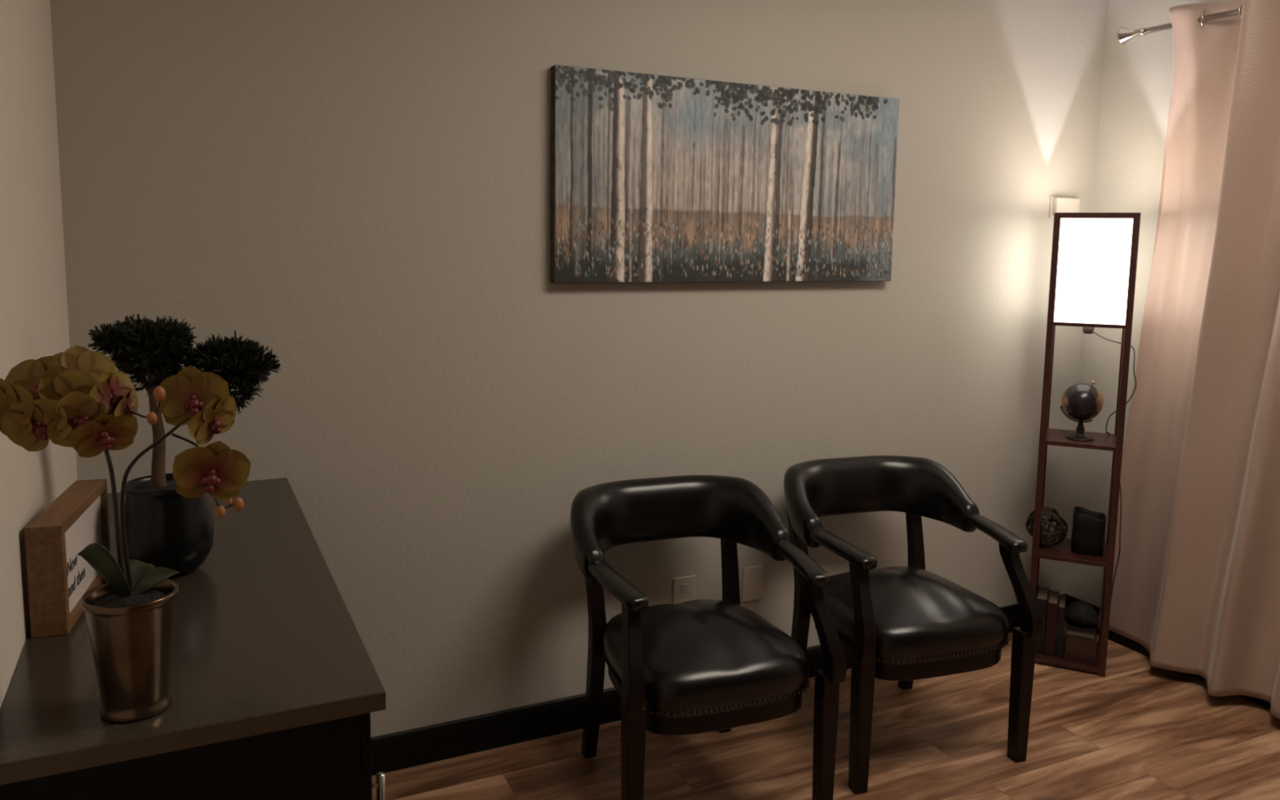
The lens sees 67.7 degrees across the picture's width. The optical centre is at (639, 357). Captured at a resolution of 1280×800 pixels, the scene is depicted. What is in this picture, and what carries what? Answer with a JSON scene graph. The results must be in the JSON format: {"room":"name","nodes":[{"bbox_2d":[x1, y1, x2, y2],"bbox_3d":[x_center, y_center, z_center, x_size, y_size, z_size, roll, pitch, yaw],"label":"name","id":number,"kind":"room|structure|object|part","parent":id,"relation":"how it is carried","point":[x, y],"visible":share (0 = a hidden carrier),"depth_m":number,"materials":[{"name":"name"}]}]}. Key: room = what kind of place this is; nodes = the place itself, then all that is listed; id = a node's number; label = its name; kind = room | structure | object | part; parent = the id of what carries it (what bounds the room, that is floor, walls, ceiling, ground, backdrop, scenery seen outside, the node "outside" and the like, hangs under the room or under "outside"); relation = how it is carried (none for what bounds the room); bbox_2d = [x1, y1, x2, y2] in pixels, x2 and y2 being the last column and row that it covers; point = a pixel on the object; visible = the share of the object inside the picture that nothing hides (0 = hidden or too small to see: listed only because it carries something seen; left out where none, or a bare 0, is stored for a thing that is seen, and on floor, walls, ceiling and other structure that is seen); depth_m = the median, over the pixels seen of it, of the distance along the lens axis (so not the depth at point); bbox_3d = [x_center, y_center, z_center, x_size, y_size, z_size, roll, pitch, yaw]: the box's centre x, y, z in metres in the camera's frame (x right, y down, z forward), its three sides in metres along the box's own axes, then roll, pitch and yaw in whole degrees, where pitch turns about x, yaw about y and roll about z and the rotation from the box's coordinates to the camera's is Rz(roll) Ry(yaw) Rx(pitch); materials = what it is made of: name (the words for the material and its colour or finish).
{"room":"waiting room","nodes":[
{"label":"waiting room","id":0,"kind":"room"},
{"bbox_2d":[0,0,77,711],"bbox_3d":[-0.376,0.154,0.147,0.100,2.620,4.600,-2,8,-26],"label":"wall","id":1,"kind":"structure","parent":0,"point":[34,319],"depth_m":1.63,"materials":[{"name":"beige paint"}]},
{"bbox_2d":[49,0,1107,737],"bbox_3d":[0.179,-0.184,3.006,3.606,2.620,0.100,-2,8,-26],"label":"wall","id":2,"kind":"structure","parent":0,"point":[357,192],"depth_m":2.72,"materials":[{"name":"grey paint"}]},
{"bbox_2d":[672,575,695,604],"bbox_3d":[0.141,0.759,3.048,0.078,0.124,0.008,-2,8,-26],"label":"wall outlet","id":3,"kind":"object","parent":2,"relation":"attached to","point":[683,587],"visible":0.66,"depth_m":3.04,"materials":[{"name":"beige plastic"}]},
{"bbox_2d":[680,582,688,592],"bbox_3d":[0.142,0.733,3.042,0.034,0.030,0.002,-2,8,-26],"label":"receptacle","id":4,"kind":"object","parent":3,"relation":"attached to","point":[684,587],"depth_m":3.04,"materials":[{"name":"grey plastic"}]},
{"bbox_2d":[370,593,1067,776],"bbox_3d":[0.185,1.070,3.107,3.406,0.106,0.013,-2,8,-26],"label":"baseboard","id":5,"kind":"structure","parent":2,"relation":"attached to","point":[396,751],"depth_m":2.81,"materials":[{"name":"black wood"}]},
{"bbox_2d":[550,64,899,283],"bbox_3d":[0.300,-0.535,2.944,1.213,0.601,0.035,-2,8,-26],"label":"canvas painting","id":6,"kind":"object","parent":2,"relation":"attached to","point":[654,178],"visible":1,"depth_m":2.89,"materials":[{"name":"fabric"}]},
{"bbox_2d":[741,564,763,602],"bbox_3d":[0.372,0.747,3.159,0.078,0.118,0.008,-2,8,-26],"label":"wall plate","id":7,"kind":"object","parent":2,"relation":"attached to","point":[752,576],"visible":1,"depth_m":3.16,"materials":[{"name":"beige plastic"}]},
{"bbox_2d":[1048,195,1079,217],"bbox_3d":[1.592,-0.564,3.573,0.132,0.080,0.030,-2,8,-26],"label":"wall thermostat","id":8,"kind":"object","parent":2,"relation":"attached to","point":[1057,203],"visible":0.71,"depth_m":3.55,"materials":[{"name":"beige plastic"}]},
{"bbox_2d":[371,620,1279,799],"bbox_3d":[1.160,1.430,1.116,3.606,0.100,4.700,-2,8,-26],"label":"floor","id":9,"kind":"structure","parent":0,"point":[1140,731],"depth_m":2.82,"materials":[{"name":"wood"}]},
{"bbox_2d":[0,477,386,799],"bbox_3d":[-0.848,0.825,1.849,0.474,0.866,1.302,-2,8,-26],"label":"base cabinet","id":10,"kind":"object","parent":9,"relation":"on","point":[275,687],"visible":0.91,"depth_m":1.31,"materials":[{"name":"black wood"}]},
{"bbox_2d":[24,479,110,638],"bbox_3d":[-0.958,0.327,1.610,0.050,0.175,0.300,-1,7,-17],"label":"box sign","id":11,"kind":"object","parent":10,"relation":"on","point":[58,577],"visible":0.97,"depth_m":1.50,"materials":[{"name":"brown wood"}]},
{"bbox_2d":[0,345,250,723],"bbox_3d":[-0.661,0.225,1.240,0.295,0.476,0.128,-2,8,-26],"label":"potted orchid","id":12,"kind":"object","parent":10,"relation":"on","point":[130,616],"visible":1,"depth_m":1.22,"materials":[{"name":"yellow plant"}]},
{"bbox_3d":[-0.776,0.062,1.176,0.085,0.074,0.011,4,8,26],"label":"flower","id":13,"kind":"part","parent":12,"relation":"part of","materials":[{"name":"yellow plant"}]},
{"bbox_3d":[-0.742,0.084,1.169,0.082,0.070,0.026,0,7,-6],"label":"flower","id":14,"kind":"part","parent":12,"relation":"part of","materials":[{"name":"yellow plant"}]},
{"bbox_3d":[-0.753,0.036,1.198,0.088,0.074,0.027,1,7,-2],"label":"flower","id":15,"kind":"part","parent":12,"relation":"part of","materials":[{"name":"yellow plant"}]},
{"bbox_3d":[-0.715,0.054,1.192,0.079,0.077,0.012,-4,8,-34],"label":"flower","id":16,"kind":"part","parent":12,"relation":"part of","materials":[{"name":"yellow plant"}]},
{"bbox_3d":[-0.700,0.076,1.185,0.067,0.073,0.019,-3,8,-29],"label":"flower","id":17,"kind":"part","parent":12,"relation":"part of","materials":[{"name":"yellow plant"}]},
{"bbox_3d":[-0.723,0.015,1.229,0.084,0.059,0.045,-2,8,-26],"label":"flower","id":18,"kind":"part","parent":12,"relation":"part of","materials":[{"name":"yellow plant"}]},
{"bbox_3d":[-0.673,0.097,1.202,0.079,0.060,0.035,-5,9,-41],"label":"flower","id":19,"kind":"part","parent":12,"relation":"part of","materials":[{"name":"yellow plant"}]},
{"bbox_3d":[-0.675,0.047,1.222,0.009,0.061,0.069,3,7,17],"label":"flower","id":20,"kind":"part","parent":12,"relation":"part of","materials":[{"name":"yellow plant"}]},
{"bbox_3d":[-0.714,0.186,1.226,0.107,0.268,0.016,0,7,-4],"label":"stem","id":21,"kind":"part","parent":12,"relation":"part of","materials":[{"name":"black"}]},
{"bbox_3d":[-0.663,0.065,1.236,0.008,0.052,0.059,1,7,-1],"label":"flower","id":22,"kind":"part","parent":12,"relation":"part of","materials":[{"name":"yellow plant"}]},
{"bbox_3d":[-0.664,0.383,1.250,0.113,0.160,0.113,-2,8,-26],"label":"pot","id":23,"kind":"part","parent":12,"relation":"part of","materials":[{"name":"gold metal"}]},
{"bbox_3d":[-0.666,0.066,1.230,0.088,0.026,0.007,-2,7,-19],"label":"stem","id":24,"kind":"part","parent":12,"relation":"part of","materials":[{"name":"black"}]},
{"bbox_3d":[-0.630,0.196,1.261,0.100,0.242,0.016,-4,8,-33],"label":"stem","id":25,"kind":"part","parent":12,"relation":"part of","materials":[{"name":"black"}]},
{"bbox_3d":[-0.596,0.050,1.272,0.090,0.079,0.013,-2,7,-21],"label":"flower","id":26,"kind":"part","parent":12,"relation":"part of","materials":[{"name":"yellow plant"}]},
{"bbox_3d":[-0.582,0.152,1.278,0.078,0.109,0.013,-2,8,-26],"label":"stem","id":27,"kind":"part","parent":12,"relation":"part of","materials":[{"name":"black"}]},
{"bbox_3d":[-0.566,0.151,1.266,0.097,0.085,0.016,-4,8,-33],"label":"flower","id":28,"kind":"part","parent":12,"relation":"part of","materials":[{"name":"yellow plant"}]},
{"bbox_3d":[-0.571,0.084,1.280,0.023,0.067,0.079,4,7,23],"label":"flower","id":29,"kind":"part","parent":12,"relation":"part of","materials":[{"name":"yellow plant"}]},
{"bbox_2d":[120,472,214,578],"bbox_3d":[-0.875,0.312,1.766,0.159,0.170,0.159,-2,8,-26],"label":"pot","id":30,"kind":"object","parent":10,"relation":"on","point":[165,528],"depth_m":1.71,"materials":[{"name":"black ceramic"}]},
{"bbox_2d":[88,313,280,578],"bbox_3d":[-0.829,0.157,1.769,0.319,0.479,0.159,-2,8,-26],"label":"bonsai","id":31,"kind":"object","parent":10,"relation":"on","point":[165,528],"visible":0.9,"depth_m":1.72,"materials":[{"name":"green plant"}]},
{"bbox_3d":[-0.478,0.832,1.553,0.016,0.734,0.418,-2,8,-26],"label":"door","id":32,"kind":"part","parent":10,"relation":"part of","materials":[{"name":"black wood"}]},
{"bbox_3d":[-0.383,0.669,1.389,0.025,0.130,0.012,-2,8,-26],"label":"handle","id":33,"kind":"part","parent":10,"relation":"part of","materials":[{"name":"silver metal"}]},
{"bbox_2d":[569,475,847,799],"bbox_3d":[0.139,0.783,2.607,0.617,0.795,0.621,-2,7,-21],"label":"chair","id":34,"kind":"object","parent":9,"relation":"on","point":[697,666],"visible":1,"depth_m":2.46,"materials":[{"name":"black leather"}]},
{"bbox_3d":[-0.136,0.832,2.731,0.050,0.660,0.099,-2,7,-21],"label":"leg","id":35,"kind":"part","parent":34,"relation":"part of","materials":[{"name":"black wood"}]},
{"bbox_3d":[-0.077,0.557,2.412,0.062,0.045,0.358,-2,8,-25],"label":"armrest","id":36,"kind":"part","parent":34,"relation":"part of","materials":[{"name":"black plastic"}]},
{"bbox_3d":[-0.018,1.021,2.289,0.047,0.395,0.047,-2,7,-21],"label":"leg","id":37,"kind":"part","parent":34,"relation":"part of","materials":[{"name":"black wood"}]},
{"bbox_3d":[0.090,0.468,2.709,0.617,0.194,0.323,-2,7,-21],"label":"backrest","id":38,"kind":"part","parent":34,"relation":"part of","materials":[{"name":"black leather"}]},
{"bbox_3d":[0.158,0.856,2.561,0.454,0.062,0.456,-2,7,-21],"label":"seat frame","id":39,"kind":"part","parent":34,"relation":"part of","materials":[{"name":"black wood"}]},
{"bbox_3d":[0.160,0.755,2.549,0.482,0.162,0.484,-2,7,-21],"label":"seat","id":40,"kind":"part","parent":34,"relation":"part of","materials":[{"name":"black leather"}]},
{"bbox_3d":[0.174,0.830,2.518,0.485,0.008,0.403,-2,7,-21],"label":"nailhead trim","id":41,"kind":"part","parent":34,"relation":"part of","materials":[{"name":"brown metal"}]},
{"bbox_3d":[0.264,0.820,2.882,0.050,0.660,0.099,-2,7,-21],"label":"leg","id":42,"kind":"part","parent":34,"relation":"part of","materials":[{"name":"black wood"}]},
{"bbox_3d":[0.416,0.542,2.599,0.062,0.045,0.358,-1,7,-16],"label":"armrest","id":43,"kind":"part","parent":34,"relation":"part of","materials":[{"name":"black plastic"}]},
{"bbox_3d":[0.479,1.005,2.477,0.047,0.395,0.047,-2,7,-21],"label":"leg","id":44,"kind":"part","parent":34,"relation":"part of","materials":[{"name":"black wood"}]},
{"bbox_2d":[783,455,1044,794],"bbox_3d":[0.770,0.755,2.914,0.617,0.795,0.621,-2,7,-19],"label":"chair","id":45,"kind":"object","parent":9,"relation":"on","point":[904,624],"visible":0.89,"depth_m":2.75,"materials":[{"name":"black leather"}]},
{"bbox_3d":[0.500,0.803,3.046,0.050,0.660,0.099,-2,7,-19],"label":"leg","id":46,"kind":"part","parent":45,"relation":"part of","materials":[{"name":"black wood"}]},
{"bbox_3d":[0.549,0.528,2.726,0.062,0.045,0.358,-2,8,-23],"label":"armrest","id":47,"kind":"part","parent":45,"relation":"part of","materials":[{"name":"black plastic"}]},
{"bbox_3d":[0.602,0.992,2.601,0.047,0.395,0.047,-2,7,-19],"label":"leg","id":48,"kind":"part","parent":45,"relation":"part of","materials":[{"name":"black wood"}]},
{"bbox_3d":[0.727,0.440,3.017,0.617,0.194,0.323,-2,7,-19],"label":"backrest","id":49,"kind":"part","parent":45,"relation":"part of","materials":[{"name":"black leather"}]},
{"bbox_3d":[0.788,0.828,2.867,0.454,0.062,0.456,-2,7,-19],"label":"seat frame","id":50,"kind":"part","parent":45,"relation":"part of","materials":[{"name":"black leather"}]},
{"bbox_3d":[0.905,0.793,3.184,0.050,0.660,0.099,-2,7,-19],"label":"leg","id":51,"kind":"part","parent":45,"relation":"part of","materials":[{"name":"black wood"}]},
{"bbox_3d":[0.790,0.727,2.854,0.482,0.162,0.484,-2,7,-19],"label":"seat","id":52,"kind":"part","parent":45,"relation":"part of","materials":[{"name":"black leather"}]},
{"bbox_3d":[0.802,0.803,2.823,0.485,0.008,0.403,-2,7,-19],"label":"nailhead trim","id":53,"kind":"part","parent":45,"relation":"part of","materials":[{"name":"brown metal"}]},
{"bbox_3d":[1.049,0.515,2.896,0.062,0.045,0.358,-1,7,-14],"label":"armrest","id":54,"kind":"part","parent":45,"relation":"part of","materials":[{"name":"black plastic"}]},
{"bbox_3d":[1.105,0.979,2.772,0.047,0.395,0.047,-2,7,-19],"label":"leg","id":55,"kind":"part","parent":45,"relation":"part of","materials":[{"name":"black wood"}]},
{"bbox_2d":[1030,212,1140,677],"bbox_3d":[1.589,0.298,3.409,0.290,1.607,0.273,4,8,25],"label":"floor lamp","id":56,"kind":"object","parent":9,"relation":"on","point":[1094,263],"depth_m":3.27,"materials":[{"name":"brown wood"}]},
{"bbox_2d":[1035,585,1048,653],"bbox_3d":[1.481,0.966,3.524,0.036,0.205,0.150,4,8,25],"label":"book","id":57,"kind":"object","parent":56,"relation":"on","point":[1042,592],"visible":0.7,"depth_m":3.46,"materials":[{"name":"black paper"}]},
{"bbox_3d":[1.516,0.278,3.570,0.021,1.607,0.021,4,8,25],"label":"post","id":58,"kind":"part","parent":56,"relation":"part of","materials":[{"name":"brown wood"}]},
{"bbox_3d":[1.413,0.303,3.353,0.021,1.607,0.021,4,8,25],"label":"post","id":59,"kind":"part","parent":56,"relation":"part of","materials":[{"name":"brown wood"}]},
{"bbox_2d":[1025,506,1067,546],"bbox_3d":[1.480,0.615,3.473,0.143,0.143,0.144,-2,8,-26],"label":"woven ball","id":60,"kind":"object","parent":56,"relation":"on","point":[1051,540],"visible":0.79,"depth_m":3.45,"materials":[{"name":"black wicker"}]},
{"bbox_2d":[1044,589,1059,657],"bbox_3d":[1.512,0.972,3.504,0.034,0.198,0.150,4,8,25],"label":"book","id":61,"kind":"object","parent":56,"relation":"on","point":[1053,597],"visible":1,"depth_m":3.44,"materials":[{"name":"red paper"}]},
{"bbox_2d":[1054,594,1066,657],"bbox_3d":[1.539,0.979,3.492,0.022,0.188,0.140,4,8,25],"label":"book","id":62,"kind":"object","parent":56,"relation":"on","point":[1061,610],"visible":1,"depth_m":3.43,"materials":[{"name":"black paper"}]},
{"bbox_2d":[1035,636,1100,673],"bbox_3d":[1.562,1.080,3.505,0.237,0.015,0.254,4,8,25],"label":"shelf","id":63,"kind":"object","parent":56,"relation":"attached to","point":[1039,658],"depth_m":3.41,"materials":[{"name":"brown wood"}]},
{"bbox_2d":[1038,534,1108,567],"bbox_3d":[1.568,0.698,3.459,0.237,0.015,0.254,4,8,25],"label":"shelf","id":64,"kind":"object","parent":56,"relation":"attached to","point":[1063,552],"depth_m":3.38,"materials":[{"name":"brown wood"}]},
{"bbox_3d":[1.544,0.201,3.379,0.108,0.056,0.006,4,8,25],"label":"meridian arm","id":65,"kind":"part","parent":56,"relation":"part of","materials":[{"name":"brown metal"}]},
{"bbox_3d":[1.558,0.253,3.378,0.094,0.068,0.094,4,8,25],"label":"globe","id":66,"kind":"part","parent":56,"relation":"part of","materials":[{"name":"brown metal"}]},
{"bbox_2d":[1063,636,1096,665],"bbox_3d":[1.597,1.063,3.464,0.105,0.030,0.150,4,8,25],"label":"book","id":67,"kind":"object","parent":56,"relation":"on","point":[1075,657],"visible":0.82,"depth_m":3.40,"materials":[{"name":"red paper"}]},
{"bbox_2d":[1065,624,1096,656],"bbox_3d":[1.600,1.016,3.462,0.098,0.062,0.150,4,8,25],"label":"book","id":68,"kind":"object","parent":67,"relation":"on","point":[1073,644],"visible":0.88,"depth_m":3.40,"materials":[{"name":"brown paper"}]},
{"bbox_2d":[1066,619,1095,639],"bbox_3d":[1.597,0.974,3.457,0.096,0.022,0.150,4,8,25],"label":"book","id":69,"kind":"object","parent":68,"relation":"on","point":[1072,629],"visible":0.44,"depth_m":3.40,"materials":[{"name":"black paper"}]},
{"bbox_2d":[1065,600,1099,626],"bbox_3d":[1.600,0.922,3.451,0.112,0.083,0.124,4,8,25],"label":"cloth bag","id":70,"kind":"object","parent":69,"relation":"on","point":[1079,612],"visible":1,"depth_m":3.41,"materials":[{"name":"black fabric"}]},
{"bbox_2d":[1045,428,1116,451],"bbox_3d":[1.574,0.291,3.410,0.237,0.015,0.254,4,8,25],"label":"shelf","id":71,"kind":"object","parent":56,"relation":"attached to","point":[1055,437],"depth_m":3.35,"materials":[{"name":"brown wood"}]},
{"bbox_3d":[1.558,0.183,3.370,0.137,0.209,0.133,4,8,25],"label":"desk globe","id":72,"kind":"part","parent":56,"relation":"part of"},
{"bbox_2d":[1082,326,1093,333],"bbox_3d":[1.580,-0.103,3.362,0.036,0.036,0.036,4,8,25],"label":"socket","id":73,"kind":"object","parent":56,"relation":"attached to","point":[1086,330],"depth_m":3.35,"materials":[{"name":"grey plastic"}]},
{"bbox_2d":[1071,506,1106,555],"bbox_3d":[1.605,0.620,3.415,0.108,0.152,0.096,4,8,25],"label":"vase","id":74,"kind":"object","parent":56,"relation":"on","point":[1088,530],"visible":1,"depth_m":3.38,"materials":[{"name":"black ceramic"}]},
{"bbox_3d":[1.580,-0.123,3.359,0.258,0.012,0.258,4,8,25],"label":"rail","id":75,"kind":"part","parent":56,"relation":"part of","materials":[{"name":"brown wood"}]},
{"bbox_3d":[1.583,-0.312,3.337,0.233,0.369,0.233,4,8,25],"label":"lamp shade","id":76,"kind":"part","parent":56,"relation":"part of","materials":[{"name":"white fabric"}]},
{"bbox_3d":[1.585,-0.490,3.315,0.258,0.019,0.258,4,8,25],"label":"rail","id":77,"kind":"part","parent":56,"relation":"part of","materials":[{"name":"brown wood"}]},
{"bbox_3d":[1.734,0.293,3.468,0.021,1.607,0.021,4,8,25],"label":"post","id":78,"kind":"part","parent":56,"relation":"part of","materials":[{"name":"brown wood"}]},
{"bbox_3d":[1.648,0.484,3.412,0.161,1.200,0.256,4,8,25],"label":"cord","id":79,"kind":"part","parent":56,"relation":"part of","materials":[{"name":"grey plastic"}]},
{"bbox_3d":[1.631,0.318,3.251,0.021,1.607,0.021,4,8,25],"label":"post","id":80,"kind":"part","parent":56,"relation":"part of","materials":[{"name":"brown wood"}]},
{"bbox_2d":[1066,0,1237,607],"bbox_3d":[2.780,0.017,1.668,0.100,2.620,4.600,-2,8,-26],"label":"wall","id":81,"kind":"structure","parent":0,"point":[1137,73],"depth_m":3.54,"materials":[{"name":"grey paint"}]},
{"bbox_2d":[1064,595,1271,709],"bbox_3d":[2.713,1.267,1.789,0.013,0.106,4.587,-2,8,-26],"label":"baseboard","id":82,"kind":"structure","parent":81,"relation":"attached to","point":[1116,637],"depth_m":3.58,"materials":[{"name":"black"}]},
{"bbox_2d":[1116,7,1242,44],"bbox_3d":[2.104,-1.049,2.681,0.136,0.080,1.620,-3,8,-26],"label":"curtain rod","id":83,"kind":"object","parent":81,"relation":"attached to","point":[1124,35],"visible":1,"depth_m":3.27,"materials":[{"name":"silver metal"}]},
{"bbox_2d":[1097,0,1279,719],"bbox_3d":[1.934,-0.013,3.013,0.174,2.241,1.084,-2,7,-23],"label":"curtain","id":84,"kind":"object","parent":83,"relation":"hanging from","point":[1197,584],"visible":0.95,"depth_m":3.14,"materials":[{"name":"beige fabric"}]}
]}

